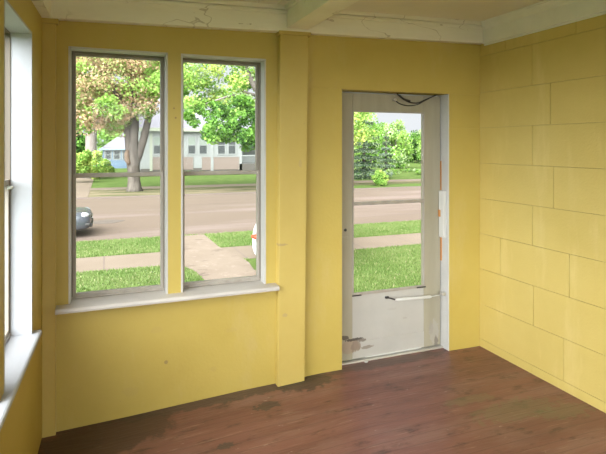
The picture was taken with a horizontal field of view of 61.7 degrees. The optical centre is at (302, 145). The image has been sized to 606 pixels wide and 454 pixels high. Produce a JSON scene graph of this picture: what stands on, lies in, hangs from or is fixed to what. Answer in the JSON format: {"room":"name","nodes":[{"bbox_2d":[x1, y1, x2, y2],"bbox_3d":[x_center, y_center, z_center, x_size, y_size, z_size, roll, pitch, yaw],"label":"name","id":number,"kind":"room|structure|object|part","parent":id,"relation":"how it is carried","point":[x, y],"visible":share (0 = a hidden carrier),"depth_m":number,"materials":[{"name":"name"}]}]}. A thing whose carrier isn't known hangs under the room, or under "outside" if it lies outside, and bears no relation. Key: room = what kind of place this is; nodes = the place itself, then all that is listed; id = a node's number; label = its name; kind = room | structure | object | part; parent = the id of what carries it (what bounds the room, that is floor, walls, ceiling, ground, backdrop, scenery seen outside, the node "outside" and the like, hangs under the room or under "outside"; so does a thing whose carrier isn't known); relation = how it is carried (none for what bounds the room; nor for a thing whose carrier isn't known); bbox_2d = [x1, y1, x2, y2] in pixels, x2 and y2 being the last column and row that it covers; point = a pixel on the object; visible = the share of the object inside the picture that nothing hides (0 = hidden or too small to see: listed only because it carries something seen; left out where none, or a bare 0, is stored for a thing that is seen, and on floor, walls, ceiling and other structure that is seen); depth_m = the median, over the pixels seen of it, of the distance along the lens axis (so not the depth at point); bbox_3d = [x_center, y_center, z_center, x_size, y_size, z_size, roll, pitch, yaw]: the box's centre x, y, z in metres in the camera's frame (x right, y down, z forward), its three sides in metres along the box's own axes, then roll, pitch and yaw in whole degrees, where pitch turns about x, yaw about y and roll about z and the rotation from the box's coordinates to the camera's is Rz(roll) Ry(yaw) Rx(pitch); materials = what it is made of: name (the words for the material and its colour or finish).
{"room":"sunroom","nodes":[
{"label":"sunroom","id":0,"kind":"room"},
{"bbox_2d":[0,0,41,453],"bbox_3d":[-0.667,0.450,0.348,0.161,2.740,5.528,0,0,-20],"label":"wall","id":1,"kind":"structure","parent":0,"point":[21,431],"depth_m":2.62,"materials":[{"name":"yellow paint"}]},
{"bbox_2d":[5,28,12,343],"bbox_3d":[-1.394,0.192,2.251,0.093,1.529,0.640,0,0,-20],"label":"window","id":2,"kind":"structure","parent":1,"relation":"in","point":[8,187],"depth_m":2.55,"materials":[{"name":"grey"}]},
{"bbox_3d":[-1.386,0.558,2.253,0.028,0.780,0.628,0,0,-20],"label":"sash","id":3,"kind":"part","parent":2,"relation":"part of","materials":[{"name":"beige metal"}]},
{"bbox_3d":[-1.404,0.190,2.247,0.073,1.525,0.640,0,0,-20],"label":"frame","id":4,"kind":"part","parent":2,"relation":"part of","materials":[{"name":"brown"}]},
{"bbox_2d":[4,0,31,391],"bbox_3d":[-0.716,0.190,0.545,0.122,1.550,4.332,0,0,-20],"label":"window","id":5,"kind":"structure","parent":1,"relation":"attached to","point":[20,33],"depth_m":2.57,"materials":[{"name":"white paint"}]},
{"bbox_2d":[0,330,41,430],"bbox_3d":[-0.599,0.971,0.188,0.221,0.030,5.180,0,0,-20],"label":"trim","id":6,"kind":"structure","parent":1,"relation":"attached to","point":[19,349],"depth_m":2.25,"materials":[{"name":"white paint"}]},
{"bbox_2d":[31,0,50,16],"bbox_3d":[-0.558,-0.831,0.344,0.083,0.178,5.446,0,0,-20],"label":"trim","id":7,"kind":"structure","parent":1,"relation":"attached to","point":[43,7],"depth_m":2.76,"materials":[{"name":"beige paint"}]},
{"bbox_2d":[76,57,129,151],"bbox_3d":[-15.942,-3.770,38.356,7.910,12.316,7.459,0,0,-26],"label":"tree","id":8,"kind":"object","parent":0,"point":[91,140],"visible":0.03,"depth_m":37.54,"materials":[{"name":"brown plant"}]},
{"bbox_3d":[-15.984,-5.736,38.376,8.039,8.384,7.359,0,0,-21],"label":"crown","id":9,"kind":"part","parent":8,"relation":"part of","materials":[{"name":"green plant"}]},
{"bbox_2d":[56,21,479,431],"bbox_3d":[-0.071,0.440,3.618,3.500,2.760,0.184,0,0,-21],"label":"wall","id":10,"kind":"structure","parent":0,"point":[116,363],"depth_m":3.43,"materials":[{"name":"yellow paint"}]},
{"bbox_2d":[42,23,55,437],"bbox_3d":[-1.482,0.480,2.960,0.072,2.460,0.044,0,0,-21],"label":"trim","id":11,"kind":"structure","parent":10,"relation":"attached to","point":[48,30],"depth_m":2.94,"materials":[{"name":"yellow paint"}]},
{"bbox_2d":[42,18,58,24],"bbox_3d":[-1.470,-0.726,2.951,0.088,0.032,0.048,0,0,-21],"label":"trim","id":12,"kind":"structure","parent":10,"relation":"attached to","point":[44,20],"depth_m":2.93,"materials":[{"name":"yellow paint"}]},
{"bbox_2d":[72,51,164,298],"bbox_3d":[-1.168,0.177,3.225,0.550,1.514,0.075,0,0,-21],"label":"window","id":13,"kind":"structure","parent":10,"relation":"in","point":[75,295],"depth_m":3.20,"materials":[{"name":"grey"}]},
{"bbox_3d":[-1.174,-0.188,3.241,0.538,0.772,0.024,0,0,-21],"label":"sash","id":14,"kind":"part","parent":13,"relation":"part of","materials":[{"name":"clear glass"}]},
{"bbox_3d":[-1.162,0.547,3.209,0.538,0.758,0.028,0,0,-21],"label":"sash","id":15,"kind":"part","parent":13,"relation":"part of","materials":[{"name":"clear glass"}]},
{"bbox_2d":[68,46,265,303],"bbox_3d":[-0.844,0.174,3.287,1.223,1.532,0.123,0,0,-21],"label":"trim","id":16,"kind":"structure","parent":10,"relation":"attached to","point":[70,48],"depth_m":3.25,"materials":[{"name":"white paint"}]},
{"bbox_2d":[55,280,279,314],"bbox_3d":[-0.830,0.951,3.256,1.356,0.034,0.230,0,0,-21],"label":"windowsill","id":17,"kind":"structure","parent":10,"relation":"attached to","point":[230,289],"depth_m":3.17,"materials":[{"name":"white wood"}]},
{"bbox_2d":[183,58,260,287],"bbox_3d":[-0.561,0.177,3.463,0.544,1.514,0.075,0,0,-21],"label":"window","id":18,"kind":"structure","parent":10,"relation":"in","point":[257,171],"depth_m":3.52,"materials":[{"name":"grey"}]},
{"bbox_3d":[-0.567,-0.188,3.478,0.532,0.772,0.024,0,0,-21],"label":"sash","id":19,"kind":"part","parent":18,"relation":"part of","materials":[{"name":"clear glass"}]},
{"bbox_3d":[-0.555,0.547,3.446,0.532,0.758,0.028,0,0,-21],"label":"sash","id":20,"kind":"part","parent":18,"relation":"part of","materials":[{"name":"clear glass"}]},
{"bbox_2d":[41,0,482,44],"bbox_3d":[-0.032,-0.864,3.503,3.169,0.253,0.106,0,0,-21],"label":"trim","id":21,"kind":"structure","parent":10,"relation":"attached to","point":[198,14],"depth_m":3.34,"materials":[{"name":"beige paint"}]},
{"bbox_2d":[275,34,307,386],"bbox_3d":[-0.079,0.425,3.497,0.222,2.450,0.064,0,0,-21],"label":"pillar","id":22,"kind":"structure","parent":10,"relation":"attached to","point":[292,49],"depth_m":3.46,"materials":[{"name":"yellow paint"}]},
{"bbox_2d":[276,30,310,36],"bbox_3d":[-0.065,-0.770,3.488,0.233,0.029,0.070,0,0,-21],"label":"trim","id":23,"kind":"structure","parent":10,"relation":"attached to","point":[279,32],"depth_m":3.45,"materials":[{"name":"yellow paint"}]},
{"bbox_2d":[285,0,358,29],"bbox_3d":[0.953,-0.890,0.934,0.199,0.179,5.446,0,0,-21],"label":"beam","id":24,"kind":"structure","parent":10,"relation":"attached to","point":[301,14],"depth_m":3.14,"materials":[{"name":"beige paint"}]},
{"bbox_2d":[342,92,448,364],"bbox_3d":[0.689,0.610,3.902,0.937,2.040,0.153,0,0,-21],"label":"door","id":25,"kind":"structure","parent":10,"relation":"in","point":[374,327],"depth_m":3.97,"materials":[{"name":"white paint"}]},
{"bbox_3d":[0.671,1.357,3.933,0.663,0.481,0.038,0,0,-21],"label":"panel","id":26,"kind":"part","parent":25,"relation":"part of","materials":[{"name":"white paint"}]},
{"bbox_2d":[393,93,436,105],"bbox_3d":[0.885,-0.365,3.979,0.411,0.109,0.034,0,0,-21],"label":"chain","id":27,"kind":"object","parent":25,"relation":"attached to","point":[399,95],"visible":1,"depth_m":3.95,"materials":[{"name":"grey metal"}]},
{"bbox_2d":[385,291,445,300],"bbox_3d":[0.881,1.179,3.956,0.514,0.047,0.044,0,0,-18],"label":"door closer","id":28,"kind":"object","parent":25,"relation":"attached to","point":[442,293],"depth_m":3.94,"materials":[{"name":"white metal"}]},
{"bbox_2d":[38,346,605,453],"bbox_3d":[0.947,1.727,1.013,3.500,0.226,5.798,0,0,-21],"label":"floor","id":29,"kind":"structure","parent":0,"point":[472,400],"depth_m":3.05,"materials":[{"name":"brown wood"}]},
{"bbox_2d":[229,0,543,20],"bbox_3d":[0.947,-1.021,1.013,3.500,0.218,5.798,0,0,-21],"label":"ceiling","id":30,"kind":"structure","parent":0,"point":[472,10],"depth_m":3.55,"materials":[{"name":"beige paint"}]},
{"bbox_2d":[480,14,605,412],"bbox_3d":[2.507,0.440,1.617,0.191,2.760,5.788,0,0,-21],"label":"wall","id":31,"kind":"structure","parent":0,"point":[543,93],"depth_m":3.47,"materials":[{"name":"yellow paint"}]},
{"bbox_2d":[481,0,605,45],"bbox_3d":[2.422,-0.900,1.507,0.070,0.200,5.446,0,0,-21],"label":"trim","id":32,"kind":"structure","parent":31,"relation":"attached to","point":[546,14],"depth_m":3.52,"materials":[{"name":"white paint"}]},
{"label":"outside","id":33,"kind":"structure","parent":0,"visible":0},
{"bbox_2d":[76,220,420,257],"bbox_3d":[6.987,2.420,16.470,165.000,0.040,2.000,0,0,-21],"label":"boulevard","id":34,"kind":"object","parent":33,"point":[398,222],"depth_m":12.61,"materials":[{"name":"green plant"}]},
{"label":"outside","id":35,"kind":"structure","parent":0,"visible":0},
{"bbox_2d":[185,234,255,279],"bbox_3d":[-1.922,2.402,11.037,1.724,0.036,5.513,0,0,-28],"label":"driveway","id":36,"kind":"structure","parent":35,"point":[203,256],"depth_m":10.47,"materials":[{"name":"beige concrete"}]},
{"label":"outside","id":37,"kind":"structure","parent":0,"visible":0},
{"bbox_2d":[91,159,420,187],"bbox_3d":[-10.401,2.420,60.995,165.000,0.040,58.800,0,0,-21],"label":"lawn","id":38,"kind":"structure","parent":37,"point":[103,182],"depth_m":36.32,"materials":[{"name":"green plant"}]},
{"bbox_2d":[76,129,84,152],"bbox_3d":[-23.681,-0.415,53.047,4.462,5.830,3.838,0,0,4],"label":"tree","id":39,"kind":"object","parent":38,"relation":"on","point":[80,141],"visible":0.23,"depth_m":52.23,"materials":[{"name":"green plant"}]},
{"bbox_2d":[76,149,93,172],"bbox_3d":[-14.610,1.157,33.111,2.095,1.923,1.764,0,0,43],"label":"bush","id":40,"kind":"object","parent":38,"relation":"on","point":[83,165],"visible":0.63,"depth_m":32.73,"materials":[{"name":"green plant"}]},
{"bbox_2d":[88,150,109,178],"bbox_3d":[-14.897,1.372,36.620,1.868,2.191,1.840,0,0,-21],"label":"bush","id":41,"kind":"object","parent":38,"relation":"on","point":[99,164],"visible":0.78,"depth_m":36.29,"materials":[{"name":"green plant"}]},
{"bbox_2d":[97,123,123,149],"bbox_3d":[-26.170,-0.878,69.468,5.969,6.756,6.759,0,0,10],"label":"tree","id":42,"kind":"object","parent":38,"relation":"on","point":[102,135],"visible":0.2,"depth_m":67.32,"materials":[{"name":"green plant"}]},
{"bbox_2d":[107,162,114,172],"bbox_3d":[-15.425,1.776,40.162,1.148,1.329,0.982,0,0,38],"label":"bush","id":43,"kind":"object","parent":38,"relation":"on","point":[111,169],"visible":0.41,"depth_m":39.88,"materials":[{"name":"green plant"}]},
{"bbox_2d":[99,133,126,167],"bbox_3d":[-20.683,0.459,57.367,4.341,3.882,6.680,0,0,-21],"label":"house","id":44,"kind":"structure","parent":38,"relation":"on","point":[114,151],"depth_m":54.42,"materials":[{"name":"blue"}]},
{"bbox_3d":[-20.790,0.940,54.056,0.518,0.854,0.070,0,0,-21],"label":"pane","id":45,"kind":"part","parent":44,"relation":"part of","materials":[{"name":"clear glass"}]},
{"bbox_3d":[-19.959,0.945,54.380,0.545,0.859,0.070,0,0,-21],"label":"pane","id":46,"kind":"part","parent":44,"relation":"part of","materials":[{"name":"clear glass"}]},
{"bbox_2d":[138,98,254,171],"bbox_3d":[-10.154,-1.147,50.233,12.987,7.094,10.030,0,0,-21],"label":"house","id":47,"kind":"structure","parent":38,"relation":"on","point":[198,155],"depth_m":45.68,"materials":[{"name":"white"}]},
{"bbox_3d":[-12.177,1.540,44.612,1.964,1.056,0.070,0,0,-21],"label":"panel","id":48,"kind":"part","parent":47,"relation":"part of","materials":[{"name":"beige"}]},
{"bbox_3d":[-12.702,-0.066,44.359,0.634,1.445,0.060,0,0,-21],"label":"pane","id":49,"kind":"part","parent":47,"relation":"part of","materials":[{"name":"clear glass"}]},
{"bbox_2d":[154,137,159,144],"bbox_3d":[-12.690,-0.412,44.328,0.617,0.736,0.015,0,0,-21],"label":"blind","id":50,"kind":"object","parent":47,"relation":"hanging from","point":[156,139],"depth_m":44.29,"materials":[{"name":"grey"}]},
{"bbox_3d":[-10.385,1.565,45.312,1.013,1.073,0.070,0,0,-21],"label":"panel","id":51,"kind":"part","parent":47,"relation":"part of","materials":[{"name":"beige"}]},
{"bbox_3d":[-9.967,-0.067,45.427,0.594,1.480,0.060,0,0,-21],"label":"pane","id":52,"kind":"part","parent":47,"relation":"part of","materials":[{"name":"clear glass"}]},
{"bbox_2d":[189,137,194,144],"bbox_3d":[-9.955,-0.422,45.397,0.576,0.754,0.015,0,0,-21],"label":"blind","id":53,"kind":"object","parent":47,"relation":"hanging from","point":[191,139],"depth_m":45.39,"materials":[{"name":"grey"}]},
{"bbox_3d":[-9.021,-0.068,45.796,0.631,1.492,0.060,0,0,-21],"label":"pane","id":54,"kind":"part","parent":47,"relation":"part of","materials":[{"name":"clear glass"}]},
{"bbox_2d":[200,138,206,144],"bbox_3d":[-9.009,-0.425,45.766,0.613,0.760,0.015,0,0,-21],"label":"blind","id":55,"kind":"object","parent":47,"relation":"hanging from","point":[202,142],"depth_m":45.74,"materials":[{"name":"grey"}]},
{"bbox_3d":[-7.530,1.603,46.427,3.329,1.099,0.070,0,0,-21],"label":"panel","id":56,"kind":"part","parent":47,"relation":"part of","materials":[{"name":"beige"}]},
{"bbox_3d":[-7.524,1.608,46.418,3.477,1.238,0.090,0,0,-21],"label":"panel frame","id":57,"kind":"part","parent":47,"relation":"part of","materials":[{"name":"brown paint"}]},
{"bbox_3d":[-7.468,-0.069,46.402,0.602,1.512,0.060,0,0,-21],"label":"pane","id":58,"kind":"part","parent":47,"relation":"part of","materials":[{"name":"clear glass"}]},
{"bbox_3d":[-6.556,-0.069,46.758,0.611,1.524,0.060,0,0,-21],"label":"pane","id":59,"kind":"part","parent":47,"relation":"part of","materials":[{"name":"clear glass"}]},
{"bbox_3d":[-4.779,1.382,47.501,2.007,1.078,0.070,0,0,-21],"label":"railing","id":60,"kind":"part","parent":47,"relation":"part of","materials":[{"name":"white"}]},
{"bbox_2d":[209,82,237,98],"bbox_3d":[-10.561,-3.892,79.465,8.826,12.785,9.258,0,0,-21],"label":"tree","id":61,"kind":"object","parent":38,"relation":"on","point":[223,86],"visible":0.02,"depth_m":78.23,"materials":[{"name":"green plant"}]},
{"bbox_2d":[354,114,394,179],"bbox_3d":[4.647,-0.291,37.673,4.331,6.266,4.497,0,0,11],"label":"spruce","id":62,"kind":"object","parent":38,"relation":"on","point":[364,156],"visible":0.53,"depth_m":37.12,"materials":[{"name":"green plant"}]},
{"bbox_2d":[354,116,398,162],"bbox_3d":[10.004,-0.524,72.600,8.303,7.930,8.825,0,0,37],"label":"tree","id":63,"kind":"object","parent":38,"relation":"on","point":[375,125],"visible":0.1,"depth_m":71.50,"materials":[{"name":"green plant"}]},
{"bbox_2d":[377,136,395,171],"bbox_3d":[7.519,0.580,45.826,1.894,4.055,1.934,0,0,-31],"label":"spruce","id":64,"kind":"object","parent":38,"relation":"on","point":[386,160],"visible":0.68,"depth_m":45.64,"materials":[{"name":"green plant"}]},
{"bbox_2d":[384,169,400,174],"bbox_3d":[7.431,2.187,42.618,1.392,0.514,1.621,0,0,39],"label":"bush","id":65,"kind":"object","parent":38,"relation":"on","point":[387,170],"visible":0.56,"depth_m":42.55,"materials":[{"name":"green plant"}]},
{"bbox_2d":[375,119,413,168],"bbox_3d":[9.820,-0.138,54.231,4.216,5.555,4.446,0,0,6],"label":"tree","id":66,"kind":"object","parent":38,"relation":"on","point":[402,150],"visible":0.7,"depth_m":53.55,"materials":[{"name":"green plant"}]},
{"bbox_2d":[399,168,413,171],"bbox_3d":[9.656,2.227,46.769,1.739,0.383,1.755,0,0,-21],"label":"bush","id":67,"kind":"object","parent":38,"relation":"on","point":[404,169],"visible":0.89,"depth_m":46.46,"materials":[{"name":"green plant"}]},
{"bbox_2d":[404,130,420,162],"bbox_3d":[15.980,0.184,73.618,6.133,5.106,6.047,0,0,-21],"label":"tree","id":68,"kind":"object","parent":38,"relation":"on","point":[416,134],"visible":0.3,"depth_m":72.50,"materials":[{"name":"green plant"}]},
{"bbox_2d":[413,168,420,173],"bbox_3d":[10.085,2.100,42.707,1.664,0.637,1.662,0,0,-21],"label":"bush","id":69,"kind":"object","parent":38,"relation":"on","point":[417,171],"visible":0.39,"depth_m":42.47,"materials":[{"name":"green plant"}]},
{"bbox_2d":[415,129,420,159],"bbox_3d":[17.307,-0.439,67.897,4.560,5.877,4.298,0,0,-21],"label":"tree","id":70,"kind":"object","parent":38,"relation":"on","point":[419,140],"visible":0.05,"depth_m":68.44,"materials":[{"name":"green plant"}]},
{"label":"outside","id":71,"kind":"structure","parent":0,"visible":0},
{"bbox_2d":[76,178,93,197],"bbox_3d":[-16.477,2.404,38.343,1.300,0.033,32.580,0,0,-21],"label":"path","id":72,"kind":"structure","parent":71,"point":[80,182],"depth_m":30.64,"materials":[{"name":"concrete"}]},
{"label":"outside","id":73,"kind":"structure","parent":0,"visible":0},
{"bbox_2d":[76,179,420,190],"bbox_3d":[0.585,2.414,32.864,165.000,0.052,1.600,0,0,-21],"label":"sidewalk","id":74,"kind":"structure","parent":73,"point":[254,184],"depth_m":29.93,"materials":[{"name":"concrete"}]},
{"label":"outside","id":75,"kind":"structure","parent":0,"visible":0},
{"bbox_3d":[-8.874,2.665,50.212,260.000,0.470,220.000,0,0,-21],"label":"ground","id":76,"kind":"structure","parent":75,"visible":0},
{"bbox_2d":[76,186,420,198],"bbox_3d":[2.436,2.405,28.123,165.000,0.070,0.220,0,0,-21],"label":"kerb","id":77,"kind":"object","parent":76,"relation":"on","point":[407,186],"depth_m":25.19,"materials":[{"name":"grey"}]},
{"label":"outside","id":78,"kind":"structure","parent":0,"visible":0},
{"bbox_2d":[76,243,420,292],"bbox_3d":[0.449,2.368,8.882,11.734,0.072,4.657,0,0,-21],"label":"grass","id":79,"kind":"structure","parent":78,"point":[113,275],"depth_m":9.39,"materials":[{"name":"green plant"}]},
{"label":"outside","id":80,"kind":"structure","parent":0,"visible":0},
{"bbox_2d":[76,187,420,241],"bbox_3d":[4.550,2.426,22.711,165.000,0.028,11.400,0,0,-21],"label":"road","id":81,"kind":"structure","parent":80,"point":[210,213],"depth_m":18.12,"materials":[{"name":"grey asphalt"}]},
{"bbox_2d":[76,207,92,229],"bbox_3d":[-7.908,1.842,13.230,4.483,1.148,2.120,0,0,-21],"label":"car","id":82,"kind":"object","parent":81,"relation":"on","point":[84,215],"visible":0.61,"depth_m":13.31,"materials":[{"name":"silver metal"}]},
{"bbox_2d":[93,220,124,223],"bbox_3d":[-6.342,2.413,16.117,1.284,0.013,0.908,0,0,-21],"label":"tar patch","id":83,"kind":"structure","parent":81,"relation":"on","point":[97,221],"depth_m":16.16,"materials":[{"name":"grey asphalt"}]},
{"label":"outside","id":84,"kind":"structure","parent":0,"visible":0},
{"bbox_2d":[76,233,420,272],"bbox_3d":[7.595,2.414,14.915,165.000,0.052,1.340,0,0,-21],"label":"sidewalk","id":85,"kind":"structure","parent":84,"point":[143,259],"depth_m":11.06,"materials":[{"name":"concrete"}]},
{"bbox_2d":[251,224,255,254],"bbox_3d":[-0.071,1.702,11.559,1.782,1.385,4.483,0,0,2],"label":"car","id":86,"kind":"object","parent":85,"relation":"on","point":[253,236],"visible":0.06,"depth_m":9.51,"materials":[{"name":"white paint"}]},
{"bbox_2d":[103,235,415,269],"bbox_3d":[1.885,2.388,12.685,69.600,0.004,1.340,0,0,-21],"label":"joint","id":87,"kind":"object","parent":85,"relation":"on","point":[389,235],"visible":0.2,"depth_m":11.36,"materials":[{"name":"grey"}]},
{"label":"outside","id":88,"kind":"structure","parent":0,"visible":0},
{"bbox_2d":[88,181,420,196],"bbox_3d":[1.636,2.418,30.172,165.000,0.044,4.180,0,0,-21],"label":"verge","id":89,"kind":"structure","parent":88,"point":[194,190],"depth_m":27.30,"materials":[{"name":"beige concrete"}]},
{"bbox_2d":[76,56,159,191],"bbox_3d":[-9.779,-1.960,26.813,7.328,8.863,6.304,0,0,-21],"label":"tree","id":90,"kind":"object","parent":89,"relation":"on","point":[114,112],"visible":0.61,"depth_m":25.58,"materials":[{"name":"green plant"}]},
{"bbox_3d":[-9.716,-3.372,26.833,7.149,6.040,6.170,0,0,-21],"label":"crown","id":91,"kind":"part","parent":90,"relation":"part of","materials":[{"name":"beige plant"}]},
{"bbox_2d":[183,63,378,152],"bbox_3d":[-0.511,-2.197,29.044,14.638,10.314,6.546,0,0,-21],"label":"tree","id":92,"kind":"object","parent":89,"relation":"on","point":[244,104],"visible":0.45,"depth_m":25.79,"materials":[{"name":"green plant"}]},
{"bbox_2d":[354,183,420,187],"bbox_3d":[39.026,2.410,43.701,85.500,0.040,2.180,0,0,-21],"label":"grass","id":93,"kind":"structure","parent":89,"relation":"on","point":[411,184],"depth_m":30.68,"materials":[{"name":"green plant"}]},
{"bbox_2d":[371,169,388,185],"bbox_3d":[4.617,1.905,30.355,0.981,1.014,1.045,0,0,32],"label":"bush","id":94,"kind":"object","parent":93,"relation":"on","point":[380,178],"visible":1,"depth_m":30.21,"materials":[{"name":"green plant"}]}
]}

